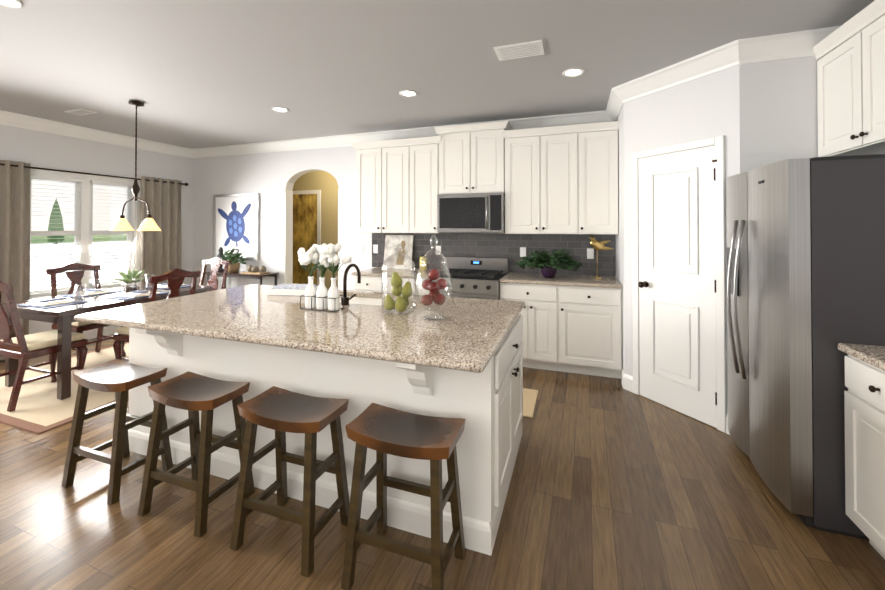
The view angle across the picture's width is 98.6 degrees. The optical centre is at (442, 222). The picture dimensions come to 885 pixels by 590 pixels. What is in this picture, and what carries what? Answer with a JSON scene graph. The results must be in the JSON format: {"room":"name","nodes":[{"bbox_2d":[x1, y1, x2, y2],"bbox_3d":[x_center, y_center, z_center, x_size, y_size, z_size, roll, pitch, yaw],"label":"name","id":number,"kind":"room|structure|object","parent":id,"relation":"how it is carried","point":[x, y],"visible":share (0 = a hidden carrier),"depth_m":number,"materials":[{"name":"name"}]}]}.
{"room":"kitchen and dining room","nodes":[
{"label":"kitchen and dining room","id":0,"kind":"room"},
{"bbox_2d":[0,124,192,333],"bbox_3d":[-5.235,0.134,3.321,0.150,2.720,6.600,0,-1,19],"label":"wall","id":1,"kind":"structure","parent":0,"point":[41,149],"depth_m":5.04,"materials":[{"name":"white paint"}]},
{"bbox_2d":[29,166,140,299],"bbox_3d":[-4.654,0.167,4.940,0.180,1.645,1.310,0,-1,19],"label":"window","id":2,"kind":"structure","parent":1,"relation":"in","point":[85,231],"depth_m":4.95,"materials":[{"name":"white"}]},
{"bbox_2d":[29,174,133,294],"bbox_3d":[-4.624,0.141,4.930,0.042,1.396,1.100,0,-1,19],"label":"window blinds","id":3,"kind":"object","parent":2,"relation":"attached to","point":[76,180],"visible":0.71,"depth_m":4.79,"materials":[{"name":"white"}]},
{"bbox_2d":[0,160,187,359],"bbox_3d":[-4.520,0.409,4.912,0.146,2.170,2.509,0,-1,19],"label":"curtain","id":4,"kind":"object","parent":1,"relation":"attached to","point":[160,252],"visible":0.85,"depth_m":4.33,"materials":[{"name":"brown fabric"}]},
{"bbox_2d":[83,325,120,339],"bbox_3d":[-5.155,1.426,3.286,0.016,0.135,6.290,0,-1,19],"label":"baseboard","id":5,"kind":"structure","parent":1,"relation":"attached to","point":[92,333],"depth_m":5.06,"materials":[{"name":"white wood"}]},
{"bbox_2d":[293,171,338,288],"bbox_3d":[-2.181,0.169,6.968,3.050,2.720,0.100,0,-1,19],"label":"wall","id":6,"kind":"structure","parent":0,"point":[325,183],"depth_m":6.89,"materials":[{"name":"beige paint"}]},
{"bbox_2d":[293,194,316,284],"bbox_3d":[-2.575,0.490,7.037,0.620,2.040,0.012,0,-1,19],"label":"door","id":7,"kind":"structure","parent":6,"relation":"hanging from","point":[305,221],"depth_m":7.04,"materials":[{"name":"brown wood"}]},
{"bbox_2d":[293,190,320,285],"bbox_3d":[-2.574,0.465,7.038,0.760,2.130,0.019,0,-1,19],"label":"door frame","id":8,"kind":"structure","parent":6,"relation":"attached to","point":[318,192],"depth_m":6.92,"materials":[{"name":"white wood"}]},
{"bbox_2d":[192,146,610,290],"bbox_3d":[-0.419,0.151,5.055,8.100,2.720,0.150,0,-1,19],"label":"wall","id":9,"kind":"structure","parent":0,"point":[270,178],"depth_m":5.74,"materials":[{"name":"white paint"}]},
{"bbox_2d":[213,193,258,259],"bbox_3d":[-3.234,0.059,5.941,0.920,1.020,0.030,0,-1,19],"label":"framed picture","id":10,"kind":"object","parent":9,"relation":"attached to","point":[235,221],"visible":0.94,"depth_m":5.93,"materials":[{"name":"white paper"}]},
{"bbox_2d":[284,188,338,289],"bbox_3d":[-1.873,0.515,5.559,0.940,2.000,0.158,0,-1,19],"label":"trim","id":11,"kind":"structure","parent":9,"relation":"attached to","point":[288,275],"depth_m":5.70,"materials":[{"name":"white"}]},
{"bbox_2d":[355,138,414,232],"bbox_3d":[-0.668,-0.443,4.879,0.809,1.138,0.350,0,-1,19],"label":"upper cabinet","id":12,"kind":"object","parent":9,"relation":"attached to","point":[385,170],"depth_m":4.71,"materials":[{"name":"white wood"}]},
{"bbox_2d":[415,137,438,232],"bbox_3d":[-0.201,-0.444,4.716,0.437,1.138,0.350,0,-1,19],"label":"upper cabinet","id":13,"kind":"object","parent":9,"relation":"attached to","point":[426,148],"depth_m":4.53,"materials":[{"name":"white wood"}]},
{"bbox_2d":[435,121,510,193],"bbox_3d":[0.376,-0.728,4.518,0.776,0.785,0.350,0,-1,19],"label":"upper cabinet","id":14,"kind":"object","parent":9,"relation":"attached to","point":[473,157],"depth_m":4.34,"materials":[{"name":"white wood"}]},
{"bbox_2d":[437,193,504,232],"bbox_3d":[0.360,-0.109,4.467,0.772,0.443,0.445,0,-1,19],"label":"microwave","id":15,"kind":"object","parent":14,"relation":"attached to","point":[473,213],"visible":0.96,"depth_m":4.29,"materials":[{"name":"silver metal"}]},
{"bbox_2d":[372,233,615,276],"bbox_3d":[0.469,0.360,4.657,3.017,0.465,0.010,0,-1,19],"label":"tile backsplash","id":16,"kind":"structure","parent":9,"relation":"attached to","point":[504,245],"depth_m":4.53,"materials":[{"name":"grey tile"}]},
{"bbox_2d":[373,245,377,252],"bbox_3d":[-0.902,0.351,5.124,0.070,0.116,0.008,0,-1,19],"label":"electrical outlet plate","id":17,"kind":"object","parent":16,"relation":"attached to","point":[375,247],"depth_m":5.12,"materials":[{"name":"white plastic"}]},
{"bbox_2d":[436,246,440,254],"bbox_3d":[-0.053,0.348,4.827,0.070,0.116,0.008,0,-1,19],"label":"electrical outlet plate","id":18,"kind":"object","parent":16,"relation":"attached to","point":[438,248],"depth_m":4.82,"materials":[{"name":"white plastic"}]},
{"bbox_2d":[520,247,525,256],"bbox_3d":[0.948,0.345,4.477,0.070,0.116,0.008,0,-1,19],"label":"electrical outlet plate","id":19,"kind":"object","parent":16,"relation":"attached to","point":[522,249],"depth_m":4.48,"materials":[{"name":"white plastic"}]},
{"bbox_2d":[587,248,593,258],"bbox_3d":[1.646,0.343,4.233,0.070,0.116,0.008,0,-1,19],"label":"electrical outlet plate","id":20,"kind":"object","parent":16,"relation":"attached to","point":[590,253],"depth_m":4.23,"materials":[{"name":"white plastic"}]},
{"bbox_2d":[505,124,586,233],"bbox_3d":[1.139,-0.449,4.248,0.833,1.138,0.350,0,-1,19],"label":"upper cabinet","id":21,"kind":"object","parent":9,"relation":"attached to","point":[556,180],"depth_m":4.07,"materials":[{"name":"white wood"}]},
{"bbox_2d":[587,121,618,233],"bbox_3d":[1.623,-0.450,4.079,0.449,1.138,0.350,0,-1,19],"label":"upper cabinet","id":22,"kind":"object","parent":9,"relation":"attached to","point":[602,138],"depth_m":3.89,"materials":[{"name":"white wood"}]},
{"bbox_2d":[0,0,874,148],"bbox_3d":[-1.252,-1.272,2.685,8.400,0.080,8.300,0,-1,19],"label":"ceiling","id":23,"kind":"structure","parent":0,"point":[191,74],"depth_m":2.83,"materials":[{"name":"grey paint"}]},
{"bbox_2d":[0,0,22,7],"bbox_3d":[-2.434,-1.232,2.091,0.174,0.010,0.174,0,-1,-8],"label":"recessed light","id":24,"kind":"object","parent":23,"relation":"in","point":[8,3],"depth_m":2.14,"materials":[{"name":"white"}]},
{"bbox_2d":[64,108,97,114],"bbox_3d":[-3.957,-1.211,4.159,0.300,0.013,0.150,0,-1,19],"label":"ceiling vent","id":25,"kind":"object","parent":23,"relation":"in","point":[80,111],"depth_m":4.13,"materials":[{"name":"white metal"}]},
{"bbox_2d":[110,101,160,230],"bbox_3d":[-3.085,-0.571,3.827,0.596,1.300,0.193,0,-1,19],"label":"pendant light","id":26,"kind":"object","parent":23,"relation":"hanging from","point":[147,224],"visible":1,"depth_m":3.81,"materials":[{"name":"beige glass"}]},
{"bbox_2d":[272,107,288,111],"bbox_3d":[-1.738,-1.213,4.083,0.174,0.010,0.174,0,-1,-26],"label":"recessed light","id":27,"kind":"object","parent":23,"relation":"in","point":[279,109],"depth_m":4.08,"materials":[{"name":"white glass"}]},
{"bbox_2d":[399,90,417,96],"bbox_3d":[-0.322,-1.218,3.588,0.174,0.010,0.174,0,-1,10],"label":"recessed light","id":28,"kind":"object","parent":23,"relation":"in","point":[406,93],"depth_m":3.59,"materials":[{"name":"white glass"}]},
{"bbox_2d":[493,40,543,60],"bbox_3d":[0.548,-1.225,2.713,0.330,0.013,0.220,0,-1,19],"label":"ceiling vent","id":29,"kind":"object","parent":23,"relation":"in","point":[521,50],"depth_m":2.69,"materials":[{"name":"white metal"}]},
{"bbox_2d":[562,68,584,76],"bbox_3d":[1.066,-1.223,3.103,0.174,0.010,0.174,0,-1,-8],"label":"recessed light","id":30,"kind":"object","parent":23,"relation":"in","point":[574,72],"depth_m":3.10,"materials":[{"name":"white glass"}]},
{"bbox_2d":[0,333,884,589],"bbox_3d":[-1.252,1.518,2.658,8.400,0.060,8.300,0,-1,19],"label":"floor","id":31,"kind":"structure","parent":0,"point":[614,485],"depth_m":1.85,"materials":[{"name":"brown wood"}]},
{"bbox_2d":[0,342,128,434],"bbox_3d":[-3.307,1.495,4.006,1.770,0.011,2.210,0,-1,19],"label":"rug","id":32,"kind":"object","parent":31,"relation":"on","point":[41,408],"visible":0.25,"depth_m":3.17,"materials":[{"name":"carpet"}]},
{"bbox_2d":[0,281,87,411],"bbox_3d":[-3.502,0.954,3.256,0.488,1.050,0.545,0,-1,19],"label":"dining chair","id":33,"kind":"object","parent":32,"relation":"on","point":[22,347],"visible":0.92,"depth_m":3.10,"materials":[{"name":"brown wood"}]},
{"bbox_2d":[46,262,125,369],"bbox_3d":[-3.845,0.962,4.131,0.545,1.050,0.488,0,-1,19],"label":"dining chair","id":34,"kind":"object","parent":32,"relation":"on","point":[74,276],"visible":0.5,"depth_m":4.16,"materials":[{"name":"brown wood"}]},
{"bbox_2d":[2,283,213,399],"bbox_3d":[-3.359,1.114,3.938,0.940,0.748,1.420,0,-1,19],"label":"dining table","id":35,"kind":"object","parent":32,"relation":"on","point":[62,317],"visible":0.54,"depth_m":3.31,"materials":[{"name":"black wood"}]},
{"bbox_2d":[19,282,96,308],"bbox_3d":[-3.522,0.651,3.475,0.420,0.164,0.351,0,-1,19],"label":"place setting","id":36,"kind":"object","parent":35,"relation":"on","point":[77,293],"depth_m":3.46,"materials":[{"name":"beige"}]},
{"bbox_2d":[89,279,99,294],"bbox_3d":[-3.619,0.656,3.970,0.351,0.164,0.420,0,-1,19],"label":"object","id":37,"kind":"object","parent":35,"relation":"on","point":[98,290],"depth_m":3.88,"materials":[{"name":"beige"}]},
{"bbox_2d":[113,267,146,292],"bbox_3d":[-3.342,0.609,4.075,0.269,0.261,0.276,0,-1,19],"label":"centerpiece","id":38,"kind":"object","parent":35,"relation":"on","point":[128,286],"visible":0.81,"depth_m":4.03,"materials":[{"name":"green plant"}]},
{"bbox_2d":[100,275,168,299],"bbox_3d":[-3.111,0.655,3.877,0.351,0.164,0.420,0,-1,19],"label":"place setting","id":39,"kind":"object","parent":35,"relation":"on","point":[137,293],"depth_m":3.93,"materials":[{"name":"beige ceramic"}]},
{"bbox_2d":[113,268,200,361],"bbox_3d":[-2.778,0.958,3.715,0.545,1.050,0.488,0,-1,19],"label":"dining chair","id":40,"kind":"object","parent":32,"relation":"on","point":[175,278],"visible":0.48,"depth_m":3.58,"materials":[{"name":"brown wood"}]},
{"bbox_2d":[199,257,230,291],"bbox_3d":[-3.064,0.968,4.782,0.488,1.050,0.545,0,-1,19],"label":"dining chair","id":41,"kind":"object","parent":32,"relation":"on","point":[215,262],"visible":0.38,"depth_m":4.98,"materials":[{"name":"brown wood"}]},
{"bbox_2d":[61,359,172,504],"bbox_3d":[-1.883,1.172,2.219,0.460,0.629,0.326,0,-1,19],"label":"stool","id":42,"kind":"object","parent":31,"relation":"on","point":[120,378],"visible":1,"depth_m":2.15,"materials":[{"name":"brown wood"}]},
{"bbox_2d":[138,371,254,536],"bbox_3d":[-1.288,1.170,2.012,0.460,0.629,0.326,0,-1,19],"label":"stool","id":43,"kind":"object","parent":31,"relation":"on","point":[193,394],"visible":0.96,"depth_m":1.95,"materials":[{"name":"brown wood"}]},
{"bbox_2d":[205,271,278,288],"bbox_3d":[-2.982,1.126,5.652,1.060,0.780,0.345,0,-1,19],"label":"console table","id":44,"kind":"object","parent":31,"relation":"on","point":[238,274],"visible":0.31,"depth_m":5.52,"materials":[{"name":"black wood"}]},
{"bbox_2d":[217,247,223,270],"bbox_3d":[-3.392,0.551,5.819,0.110,0.370,0.110,0,-1,19],"label":"figurine","id":45,"kind":"object","parent":44,"relation":"on","point":[220,250],"visible":0.56,"depth_m":5.80,"materials":[{"name":"black"}]},
{"bbox_2d":[221,248,245,272],"bbox_3d":[-3.129,0.556,5.666,0.373,0.356,0.372,0,-1,19],"label":"potted plant","id":46,"kind":"object","parent":44,"relation":"on","point":[234,267],"visible":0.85,"depth_m":5.62,"materials":[{"name":"green plant"}]},
{"bbox_2d":[240,265,269,273],"bbox_3d":[-2.737,0.678,5.569,0.360,0.112,0.200,0,-1,19],"label":"orb","id":47,"kind":"object","parent":44,"relation":"on","point":[251,269],"visible":1,"depth_m":5.52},
{"bbox_2d":[230,386,349,576],"bbox_3d":[-0.707,1.168,1.809,0.460,0.629,0.326,0,-1,19],"label":"stool","id":48,"kind":"object","parent":31,"relation":"on","point":[281,412],"visible":0.98,"depth_m":1.75,"materials":[{"name":"brown wood"}]},
{"bbox_2d":[99,307,523,555],"bbox_3d":[-0.774,1.038,2.488,2.489,0.895,1.246,0,-1,19],"label":"kitchen island","id":49,"kind":"object","parent":31,"relation":"on","point":[491,404],"depth_m":1.96,"materials":[{"name":"white wood"}]},
{"bbox_2d":[78,284,328,334],"bbox_3d":[-1.536,0.576,2.748,0.950,0.035,1.296,0,-1,19],"label":"island countertop","id":50,"kind":"structure","parent":49,"relation":"on","point":[178,315],"depth_m":2.41,"materials":[{"name":"beige stone"}]},
{"bbox_2d":[267,283,318,295],"bbox_3d":[-1.177,0.527,3.033,0.340,0.064,0.220,0,-1,7],"label":"tray","id":51,"kind":"object","parent":50,"relation":"on","point":[291,289],"visible":0.71,"depth_m":2.94,"materials":[{"name":"white ceramic"}]},
{"bbox_2d":[194,299,377,350],"bbox_3d":[-0.857,0.571,2.267,0.650,0.035,0.836,0,-1,19],"label":"island countertop","id":52,"kind":"structure","parent":49,"relation":"on","point":[275,326],"depth_m":2.09,"materials":[{"name":"beige stone"}]},
{"bbox_2d":[297,243,351,311],"bbox_3d":[-0.777,0.341,2.442,0.392,0.425,0.194,0,-1,19],"label":"caddy","id":53,"kind":"object","parent":52,"relation":"on","point":[321,298],"visible":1,"depth_m":2.41,"materials":[{"name":"black"}]},
{"bbox_2d":[294,303,524,374],"bbox_3d":[-0.050,0.571,2.228,0.898,0.035,1.296,0,-1,19],"label":"island countertop","id":54,"kind":"structure","parent":49,"relation":"on","point":[463,340],"depth_m":1.82,"materials":[{"name":"beige stone"}]},
{"bbox_2d":[381,244,416,313],"bbox_3d":[-0.275,0.344,2.402,0.224,0.418,0.224,0,-1,19],"label":"jar","id":55,"kind":"object","parent":54,"relation":"on","point":[400,305],"visible":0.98,"depth_m":2.36,"materials":[{"name":"clear glass"}]},
{"bbox_2d":[415,234,451,320],"bbox_3d":[-0.050,0.306,2.197,0.216,0.490,0.216,0,-1,19],"label":"jar","id":56,"kind":"object","parent":54,"relation":"on","point":[434,294],"visible":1,"depth_m":2.17,"materials":[{"name":"clear glass"}]},
{"bbox_2d":[339,291,521,314],"bbox_3d":[-0.228,0.576,2.733,1.530,0.035,0.460,0,-1,19],"label":"island countertop","id":57,"kind":"structure","parent":49,"relation":"on","point":[487,306],"depth_m":2.58,"materials":[{"name":"beige stone"}]},
{"bbox_2d":[358,295,385,306],"bbox_3d":[-0.656,0.691,2.839,0.670,0.217,0.400,0,-1,19],"label":"sink","id":58,"kind":"object","parent":57,"relation":"in","point":[361,298],"depth_m":2.95,"materials":[{"name":"white ceramic"}]},
{"bbox_2d":[354,275,390,292],"bbox_3d":[-0.740,1.069,4.748,0.470,0.878,0.620,0,-1,19],"label":"base cabinet","id":59,"kind":"object","parent":31,"relation":"on","point":[368,283],"depth_m":4.46,"materials":[{"name":"white wood"}]},
{"bbox_2d":[351,267,439,278],"bbox_3d":[-0.514,0.610,4.659,0.998,0.035,0.623,0,-1,19],"label":"countertop","id":60,"kind":"structure","parent":59,"relation":"on","point":[377,271],"depth_m":4.52,"materials":[{"name":"beige stone"}]},
{"bbox_2d":[383,235,413,268],"bbox_3d":[-0.576,0.378,4.967,0.400,0.437,0.085,0,-1,19],"label":"art","id":61,"kind":"object","parent":60,"relation":"on","point":[393,241],"visible":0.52,"depth_m":4.96,"materials":[{"name":"brown paper"}]},
{"bbox_2d":[420,255,426,270],"bbox_3d":[-0.239,0.494,4.718,0.090,0.195,0.088,0,-1,19],"label":"jar","id":62,"kind":"object","parent":60,"relation":"on","point":[423,263],"visible":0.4,"depth_m":4.68,"materials":[{"name":"yellow"}]},
{"bbox_2d":[341,403,465,589],"bbox_3d":[-0.153,1.166,1.621,0.460,0.629,0.326,0,-1,19],"label":"stool","id":63,"kind":"object","parent":31,"relation":"on","point":[382,431],"visible":1,"depth_m":1.57,"materials":[{"name":"brown wood"}]},
{"bbox_2d":[391,279,429,294],"bbox_3d":[-0.311,1.067,4.597,0.580,0.878,0.620,0,-1,19],"label":"base cabinet","id":64,"kind":"object","parent":31,"relation":"on","point":[406,280],"depth_m":4.27,"materials":[{"name":"white wood"}]},
{"bbox_2d":[432,256,508,299],"bbox_3d":[0.313,0.949,4.327,0.768,1.070,0.721,0,-1,19],"label":"range","id":65,"kind":"object","parent":31,"relation":"on","point":[477,277],"visible":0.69,"depth_m":4.14,"materials":[{"name":"silver metal"}]},
{"bbox_2d":[523,388,537,417],"bbox_3d":[0.265,1.489,3.315,1.070,0.010,0.500,0,-1,19],"label":"kitchen mat","id":66,"kind":"object","parent":31,"relation":"on","point":[529,398],"visible":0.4,"depth_m":3.15,"materials":[{"name":"beige fabric"}]},
{"bbox_2d":[500,283,566,371],"bbox_3d":[1.002,1.063,4.139,0.650,0.878,0.620,0,-1,19],"label":"base cabinet","id":67,"kind":"object","parent":31,"relation":"on","point":[544,312],"depth_m":3.82,"materials":[{"name":"white wood"}]},
{"bbox_2d":[567,287,621,378],"bbox_3d":[1.483,1.061,3.971,0.648,0.878,0.620,0,-1,19],"label":"base cabinet","id":68,"kind":"object","parent":31,"relation":"on","point":[572,323],"depth_m":3.66,"materials":[{"name":"white wood"}]},
{"bbox_2d":[500,273,621,290],"bbox_3d":[1.239,0.604,4.046,1.156,0.035,0.623,0,-1,19],"label":"countertop","id":69,"kind":"structure","parent":68,"relation":"on","point":[558,280],"depth_m":3.86,"materials":[{"name":"beige stone"}]},
{"bbox_2d":[516,248,581,277],"bbox_3d":[1.137,0.428,4.080,0.695,0.315,0.476,0,-1,19],"label":"potted plant","id":70,"kind":"object","parent":69,"relation":"on","point":[550,265],"visible":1,"depth_m":4.01,"materials":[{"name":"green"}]},
{"bbox_2d":[589,236,612,278],"bbox_3d":[1.672,0.364,4.011,0.252,0.442,0.104,0,-1,19],"label":"bird figurine","id":71,"kind":"object","parent":69,"relation":"on","point":[597,245],"visible":1,"depth_m":4.00,"materials":[{"name":"brown metal"}]},
{"bbox_2d":[726,154,884,539],"bbox_3d":[2.189,0.583,2.132,0.926,1.800,0.816,0,-1,19],"label":"fridge","id":72,"kind":"object","parent":31,"relation":"on","point":[805,266],"visible":1,"depth_m":1.85,"materials":[{"name":"grey metal"}]},
{"bbox_2d":[844,355,884,558],"bbox_3d":[2.104,1.037,1.434,0.646,0.878,0.530,0,-1,19],"label":"base cabinet","id":73,"kind":"object","parent":31,"relation":"on","point":[864,401],"depth_m":1.66,"materials":[{"name":"white wood"}]},
{"bbox_2d":[838,343,884,370],"bbox_3d":[1.942,0.575,1.007,0.664,0.035,1.450,0,-1,19],"label":"countertop","id":74,"kind":"structure","parent":73,"relation":"on","point":[873,356],"depth_m":1.67,"materials":[{"name":"beige stone"}]},
{"bbox_2d":[616,56,817,427],"bbox_3d":[2.337,0.133,3.271,1.420,2.720,1.400,0,-1,19],"label":"wall","id":75,"kind":"structure","parent":0,"point":[758,114],"depth_m":2.70,"materials":[{"name":"white paint"}]},
{"bbox_2d":[0,26,839,157],"bbox_3d":[-1.483,-1.171,2.023,7.800,0.135,6.300,0,-1,19],"label":"crown molding","id":76,"kind":"structure","parent":75,"relation":"attached to","point":[791,45],"depth_m":4.21,"materials":[{"name":"white wood"}]},
{"bbox_2d":[621,369,729,434],"bbox_3d":[1.869,1.424,3.066,0.696,0.135,0.761,0,-1,19],"label":"baseboard","id":77,"kind":"structure","parent":75,"relation":"attached to","point":[627,381],"depth_m":3.38,"materials":[{"name":"white wood"}]},
{"bbox_2d":[638,146,716,427],"bbox_3d":[1.838,0.462,3.022,0.473,2.042,0.454,0,-1,19],"label":"pantry door","id":78,"kind":"structure","parent":75,"relation":"in","point":[677,301],"depth_m":2.99,"materials":[{"name":"white wood"}]},
{"bbox_2d":[632,135,726,432],"bbox_3d":[1.844,0.435,3.030,0.019,2.112,0.734,0,-1,-27],"label":"door frame","id":79,"kind":"structure","parent":75,"relation":"attached to","point":[718,142],"depth_m":2.74,"materials":[{"name":"white wood"}]},
{"bbox_3d":[2.270,0.109,0.699,0.150,2.720,6.600,0,-1,19],"label":"wall","id":80,"kind":"structure","parent":0,"visible":0},
{"bbox_2d":[813,0,884,156],"bbox_3d":[2.461,-0.786,2.051,0.368,0.725,0.934,0,-1,19],"label":"upper cabinet","id":81,"kind":"object","parent":80,"relation":"attached to","point":[850,55],"visible":1,"depth_m":2.18,"materials":[{"name":"white wood"}]},
{"label":"outside","id":82,"kind":"structure","parent":0,"visible":0},
{"bbox_2d":[30,179,126,289],"bbox_3d":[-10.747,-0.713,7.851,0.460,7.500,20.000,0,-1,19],"label":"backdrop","id":83,"kind":"structure","parent":82,"point":[44,226],"depth_m":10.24,"materials":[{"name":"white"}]}
]}

